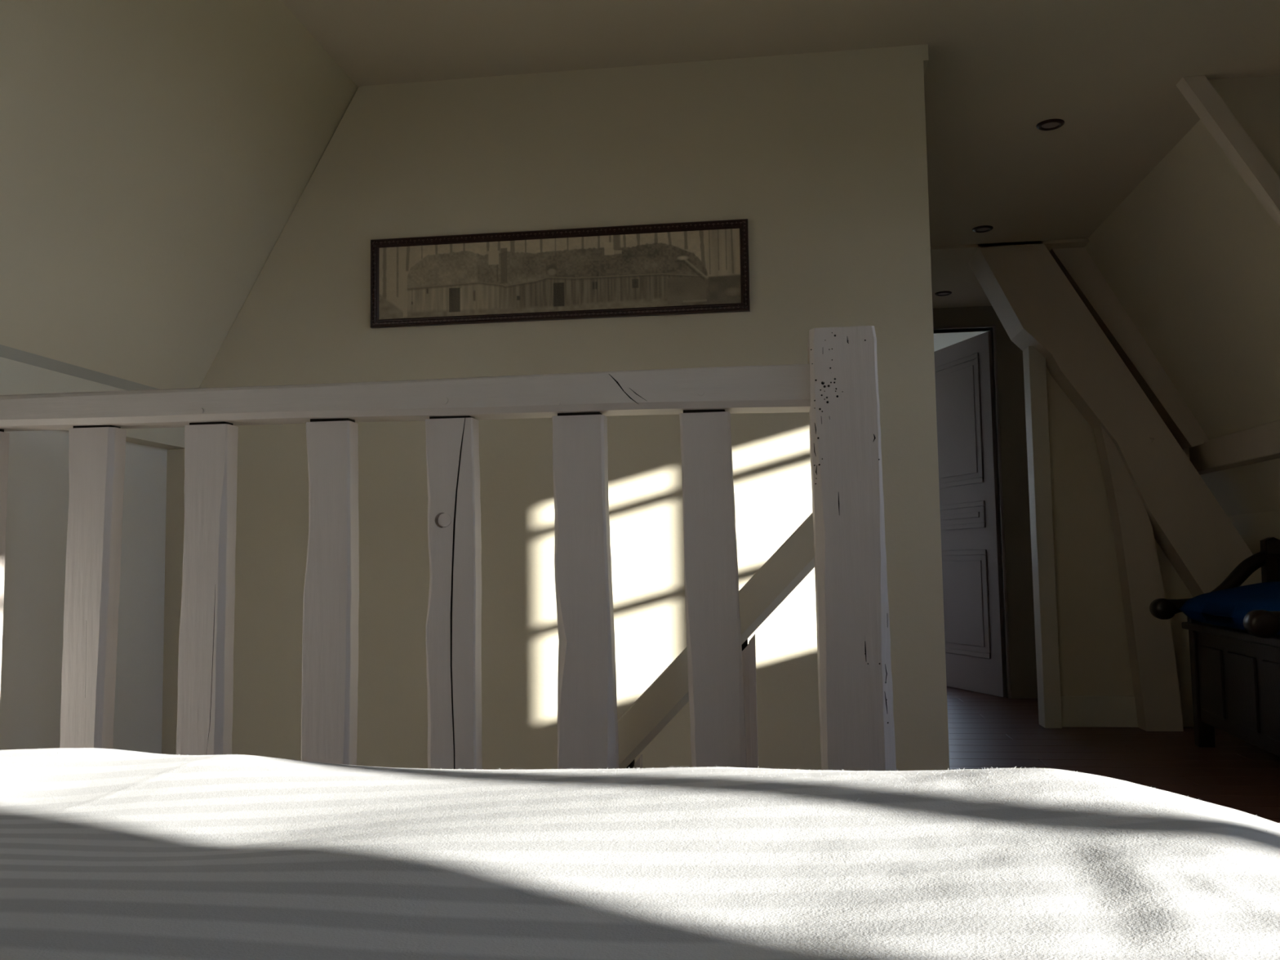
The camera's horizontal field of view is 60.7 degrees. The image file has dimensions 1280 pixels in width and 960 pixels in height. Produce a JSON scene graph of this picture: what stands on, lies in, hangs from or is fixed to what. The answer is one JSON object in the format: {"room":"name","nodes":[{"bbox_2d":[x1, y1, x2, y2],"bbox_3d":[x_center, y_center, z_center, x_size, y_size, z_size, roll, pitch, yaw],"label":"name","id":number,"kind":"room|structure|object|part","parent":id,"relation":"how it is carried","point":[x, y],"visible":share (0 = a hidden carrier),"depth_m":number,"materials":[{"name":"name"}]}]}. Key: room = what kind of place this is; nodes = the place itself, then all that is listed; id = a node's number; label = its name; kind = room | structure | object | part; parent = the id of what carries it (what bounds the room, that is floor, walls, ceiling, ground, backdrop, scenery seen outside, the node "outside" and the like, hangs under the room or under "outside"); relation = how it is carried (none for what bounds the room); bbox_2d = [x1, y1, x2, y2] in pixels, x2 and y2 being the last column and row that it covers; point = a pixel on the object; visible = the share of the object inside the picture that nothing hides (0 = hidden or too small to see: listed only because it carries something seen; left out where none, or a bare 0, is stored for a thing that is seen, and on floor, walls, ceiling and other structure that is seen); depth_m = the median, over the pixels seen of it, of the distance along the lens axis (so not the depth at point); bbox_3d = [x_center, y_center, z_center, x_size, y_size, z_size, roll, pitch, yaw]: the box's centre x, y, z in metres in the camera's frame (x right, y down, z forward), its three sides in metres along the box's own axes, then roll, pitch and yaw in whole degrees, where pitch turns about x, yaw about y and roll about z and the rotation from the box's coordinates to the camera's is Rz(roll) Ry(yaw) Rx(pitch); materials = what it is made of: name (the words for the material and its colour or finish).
{"room":"attic bedroom","nodes":[
{"label":"attic bedroom","id":0,"kind":"room"},
{"bbox_2d":[0,430,167,753],"bbox_3d":[-1.791,1.416,0.108,0.120,3.530,6.170,-1,-5,7],"label":"wall","id":1,"kind":"structure","parent":0,"point":[38,482],"depth_m":2.68,"materials":[{"name":"grey paint"}]},
{"bbox_2d":[0,356,184,448],"bbox_3d":[-1.797,-0.377,0.220,0.200,0.122,6.120,-1,-5,7],"label":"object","id":2,"kind":"structure","parent":1,"relation":"on","point":[16,377],"depth_m":2.61,"materials":[{"name":"white paint"}]},
{"bbox_2d":[0,0,358,389],"bbox_3d":[-1.500,-0.948,0.251,0.625,0.964,6.170,-1,-5,7],"label":"ceiling","id":3,"kind":"structure","parent":0,"point":[155,155],"depth_m":2.58,"materials":[{"name":"beige paint"}]},
{"bbox_2d":[161,44,949,770],"bbox_3d":[-0.310,1.104,3.015,2.301,4.560,0.110,-1,-5,7],"label":"wall","id":4,"kind":"structure","parent":0,"point":[823,155],"depth_m":3.04,"materials":[{"name":"beige paint"}]},
{"bbox_2d":[0,344,159,390],"bbox_3d":[-1.748,-0.472,0.246,0.130,0.085,6.170,-1,-5,7],"label":"trim","id":5,"kind":"structure","parent":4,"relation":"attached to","point":[6,352],"depth_m":2.64,"materials":[{"name":"grey paint"}]},
{"bbox_2d":[370,218,750,328],"bbox_3d":[-0.236,-0.576,3.070,1.080,0.256,0.015,-1,-5,7],"label":"picture frame","id":6,"kind":"object","parent":4,"relation":"attached to","point":[699,267],"visible":1,"depth_m":3.07,"materials":[{"name":"beige paper"}]},
{"bbox_2d":[280,0,1279,351],"bbox_3d":[0.533,-1.236,3.059,4.550,0.134,12.200,-1,-5,7],"label":"ceiling","id":7,"kind":"structure","parent":0,"point":[996,70],"depth_m":3.06,"materials":[{"name":"beige paint"}]},
{"bbox_2d":[934,291,951,296],"bbox_3d":[1.587,-0.974,5.720,0.087,0.007,0.087,-1,-5,7],"label":"recessed light","id":8,"kind":"object","parent":7,"relation":"in","point":[940,293],"visible":1,"depth_m":5.71,"materials":[{"name":"brown metal"}]},
{"bbox_2d":[972,225,993,232],"bbox_3d":[1.461,-1.069,4.664,0.087,0.007,0.087,-1,-5,7],"label":"recessed light","id":9,"kind":"object","parent":7,"relation":"in","point":[983,228],"visible":1,"depth_m":4.66,"materials":[{"name":"brown metal"}]},
{"bbox_2d":[1035,118,1064,130],"bbox_3d":[1.335,-1.153,3.556,0.087,0.007,0.087,-1,-5,7],"label":"recessed light","id":10,"kind":"object","parent":7,"relation":"in","point":[1050,124],"visible":1,"depth_m":3.55,"materials":[{"name":"brown metal"}]},
{"bbox_2d":[968,240,1262,596],"bbox_3d":[2.112,-0.053,4.871,1.155,2.020,0.265,-1,-5,7],"label":"beam","id":11,"kind":"structure","parent":7,"relation":"attached to","point":[1033,299],"depth_m":4.77,"materials":[{"name":"beige wood"}]},
{"bbox_2d":[932,306,1037,698],"bbox_3d":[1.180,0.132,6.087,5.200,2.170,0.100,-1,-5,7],"label":"door frame","id":12,"kind":"structure","parent":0,"point":[1015,497],"depth_m":5.93,"materials":[{"name":"beige paint"}]},
{"bbox_2d":[933,331,1006,697],"bbox_3d":[1.863,0.203,6.323,0.060,1.997,0.745,0,-5,-15],"label":"door","id":13,"kind":"structure","parent":12,"relation":"in","point":[975,661],"depth_m":6.19,"materials":[{"name":"grey paint"}]},
{"bbox_3d":[1.855,-0.328,6.364,0.060,0.730,0.545,0,-5,-15],"label":"panel moulding","id":14,"kind":"part","parent":13,"relation":"part of","materials":[{"name":"grey paint"}]},
{"bbox_3d":[1.863,0.210,6.322,0.060,0.150,0.545,0,-5,-15],"label":"panel moulding","id":15,"kind":"part","parent":13,"relation":"part of","materials":[{"name":"grey paint"}]},
{"bbox_3d":[1.871,0.703,6.284,0.060,0.600,0.545,0,-5,-15],"label":"panel moulding","id":16,"kind":"part","parent":13,"relation":"part of","materials":[{"name":"grey paint"}]},
{"bbox_2d":[933,324,1011,698],"bbox_3d":[1.591,0.172,6.020,0.771,2.027,0.102,-1,-5,7],"label":"trim","id":17,"kind":"structure","parent":12,"relation":"attached to","point":[984,326],"depth_m":5.94,"materials":[{"name":"grey paint"}]},
{"bbox_2d":[946,686,1279,823],"bbox_3d":[0.520,1.060,2.886,4.650,0.200,12.200,-1,-5,7],"label":"floor","id":18,"kind":"structure","parent":0,"point":[985,731],"depth_m":4.15,"materials":[{"name":"brown wood"}]},
{"bbox_2d":[0,325,896,770],"bbox_3d":[-0.522,0.333,2.082,1.956,1.158,0.136,-1,-5,7],"label":"stair railing","id":19,"kind":"object","parent":18,"relation":"on","point":[837,387],"visible":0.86,"depth_m":2.04,"materials":[{"name":"white paint"}]},
{"bbox_3d":[-0.593,-0.145,2.134,1.826,0.077,0.108,-1,-5,7],"label":"rail","id":20,"kind":"part","parent":19,"relation":"part of","materials":[{"name":"white paint"}]},
{"bbox_3d":[0.384,0.309,1.967,0.130,1.158,0.135,-1,-5,7],"label":"newel post","id":21,"kind":"part","parent":19,"relation":"part of","materials":[{"name":"white paint"}]},
{"bbox_2d":[1093,425,1183,731],"bbox_3d":[2.175,0.416,4.787,0.278,1.330,0.115,-1,-5,7],"label":"leaning post","id":22,"kind":"object","parent":18,"relation":"on","point":[1149,637],"visible":0.98,"depth_m":4.73,"materials":[{"name":"beige wood"}]},
{"bbox_2d":[1149,537,1279,756],"bbox_3d":[2.174,0.597,3.777,0.483,0.812,1.170,-2,-5,11],"label":"bench","id":23,"kind":"object","parent":18,"relation":"on","point":[1235,673],"visible":0.82,"depth_m":3.91,"materials":[{"name":"brown wood"}]},
{"bbox_3d":[2.209,0.816,4.300,0.060,0.456,0.060,-2,-5,11],"label":"leg","id":24,"kind":"part","parent":23,"relation":"part of","materials":[{"name":"brown wood"}]},
{"bbox_3d":[2.151,0.755,4.112,0.012,0.250,0.260,-2,-5,11],"label":"raised panel","id":25,"kind":"part","parent":23,"relation":"part of","materials":[{"name":"brown wood"}]},
{"bbox_3d":[2.271,0.411,4.317,0.405,0.259,0.081,-2,-5,11],"label":"arm","id":26,"kind":"part","parent":23,"relation":"part of","materials":[{"name":"brown wood"}]},
{"bbox_2d":[1178,581,1279,635],"bbox_3d":[2.181,0.435,3.786,0.330,0.162,0.995,-2,-5,11],"label":"seat cushion","id":27,"kind":"object","parent":23,"relation":"on","point":[1228,607],"visible":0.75,"depth_m":3.84,"materials":[{"name":"blue fabric"}]},
{"bbox_3d":[2.227,0.533,3.772,0.350,0.027,1.170,-2,-5,11],"label":"seat","id":28,"kind":"part","parent":23,"relation":"part of","materials":[{"name":"brown wood"}]},
{"bbox_3d":[2.098,0.727,3.782,0.018,0.355,1.010,-2,-5,11],"label":"panel","id":29,"kind":"part","parent":23,"relation":"part of","materials":[{"name":"brown wood"}]},
{"bbox_3d":[2.088,0.730,3.784,0.012,0.250,0.270,-2,-5,11],"label":"raised panel","id":30,"kind":"part","parent":23,"relation":"part of","materials":[{"name":"brown wood"}]},
{"bbox_3d":[2.479,0.630,4.260,0.067,0.812,0.055,-2,-5,11],"label":"post","id":31,"kind":"part","parent":23,"relation":"part of","materials":[{"name":"brown wood"}]},
{"bbox_3d":[2.024,0.705,3.456,0.012,0.250,0.260,-2,-5,11],"label":"raised panel","id":32,"kind":"part","parent":23,"relation":"part of","materials":[{"name":"brown wood"}]},
{"bbox_3d":[2.367,0.225,3.768,0.035,0.055,1.020,-2,-5,11],"label":"rail","id":33,"kind":"part","parent":23,"relation":"part of","materials":[{"name":"brown wood"}]},
{"bbox_3d":[2.068,0.332,3.269,0.405,0.259,0.081,-2,-5,11],"label":"arm","id":34,"kind":"part","parent":23,"relation":"part of","materials":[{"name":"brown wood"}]},
{"bbox_3d":[-0.372,0.520,0.099,1.550,0.470,2.220,-1,-5,7],"label":"bed","id":35,"kind":"object","parent":18,"relation":"on","visible":0},
{"bbox_2d":[0,747,1279,959],"bbox_3d":[-0.409,0.371,0.196,1.800,0.469,2.341,-1,-5,7],"label":"duvet","id":36,"kind":"object","parent":35,"relation":"on","point":[106,854],"visible":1,"depth_m":0.50,"materials":[{"name":"fabric"}]},
{"bbox_3d":[-0.040,1.772,2.504,1.620,1.600,0.729,-1,-5,7],"label":"staircase","id":37,"kind":"structure","parent":18,"relation":"attached to","visible":0},
{"bbox_2d":[617,513,814,768],"bbox_3d":[-0.395,1.367,2.170,1.600,2.645,0.066,-1,-5,7],"label":"brace","id":38,"kind":"object","parent":37,"relation":"attached to","point":[794,559],"visible":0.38,"depth_m":2.15,"materials":[{"name":"white paint"}]},
{"bbox_2d":[1045,366,1193,727],"bbox_3d":[2.227,0.016,4.944,0.930,2.150,0.130,-1,-5,7],"label":"wall partition","id":39,"kind":"structure","parent":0,"point":[1094,658],"depth_m":4.87,"materials":[{"name":"beige paint"}]},
{"bbox_2d":[1022,346,1062,728],"bbox_3d":[1.808,0.246,4.920,0.073,1.700,0.120,-1,-5,7],"label":"wooden post","id":40,"kind":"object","parent":39,"relation":"attached to","point":[1046,624],"depth_m":4.87,"materials":[{"name":"white paint"}]},
{"bbox_2d":[1061,695,1137,727],"bbox_3d":[2.025,1.020,4.822,0.340,0.135,0.017,-1,-5,7],"label":"baseboard","id":41,"kind":"structure","parent":39,"relation":"attached to","point":[1077,711],"depth_m":4.81,"materials":[{"name":"white paint"}]},
{"bbox_2d":[1084,119,1279,515],"bbox_3d":[2.362,-0.483,4.561,0.820,1.300,2.810,-1,-5,7],"label":"ceiling","id":42,"kind":"structure","parent":0,"point":[1191,255],"depth_m":4.17,"materials":[{"name":"beige paint"}]},
{"bbox_2d":[1048,247,1208,449],"bbox_3d":[2.196,-0.595,4.947,0.660,0.930,0.175,-1,-5,7],"label":"wooden beam","id":43,"kind":"structure","parent":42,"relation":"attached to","point":[1076,264],"depth_m":4.87,"materials":[{"name":"beige wood"}]},
{"bbox_2d":[1208,75,1279,177],"bbox_3d":[2.225,-0.121,3.127,1.108,2.180,0.065,-1,-5,7],"label":"wall","id":44,"kind":"structure","parent":0,"point":[1254,102],"depth_m":3.22,"materials":[{"name":"paint"}]},
{"bbox_2d":[1175,75,1279,228],"bbox_3d":[2.037,-0.521,3.143,0.861,1.365,0.057,-1,-5,7],"label":"ceiling beam","id":45,"kind":"structure","parent":44,"relation":"attached to","point":[1200,94],"depth_m":3.20,"materials":[{"name":"beige wood"}]},
{"bbox_2d":[1227,510,1279,554],"bbox_3d":[2.697,0.507,4.457,0.100,1.120,2.780,-1,-5,7],"label":"wall","id":46,"kind":"structure","parent":0,"point":[1255,527],"depth_m":4.75,"materials":[{"name":"beige paint"}]},
{"bbox_2d":[1189,419,1279,475],"bbox_3d":[2.549,-0.132,4.500,0.230,0.125,2.730,-1,-5,7],"label":"trim","id":47,"kind":"structure","parent":46,"relation":"attached to","point":[1260,443],"depth_m":4.45,"materials":[{"name":"beige wood"}]}
]}

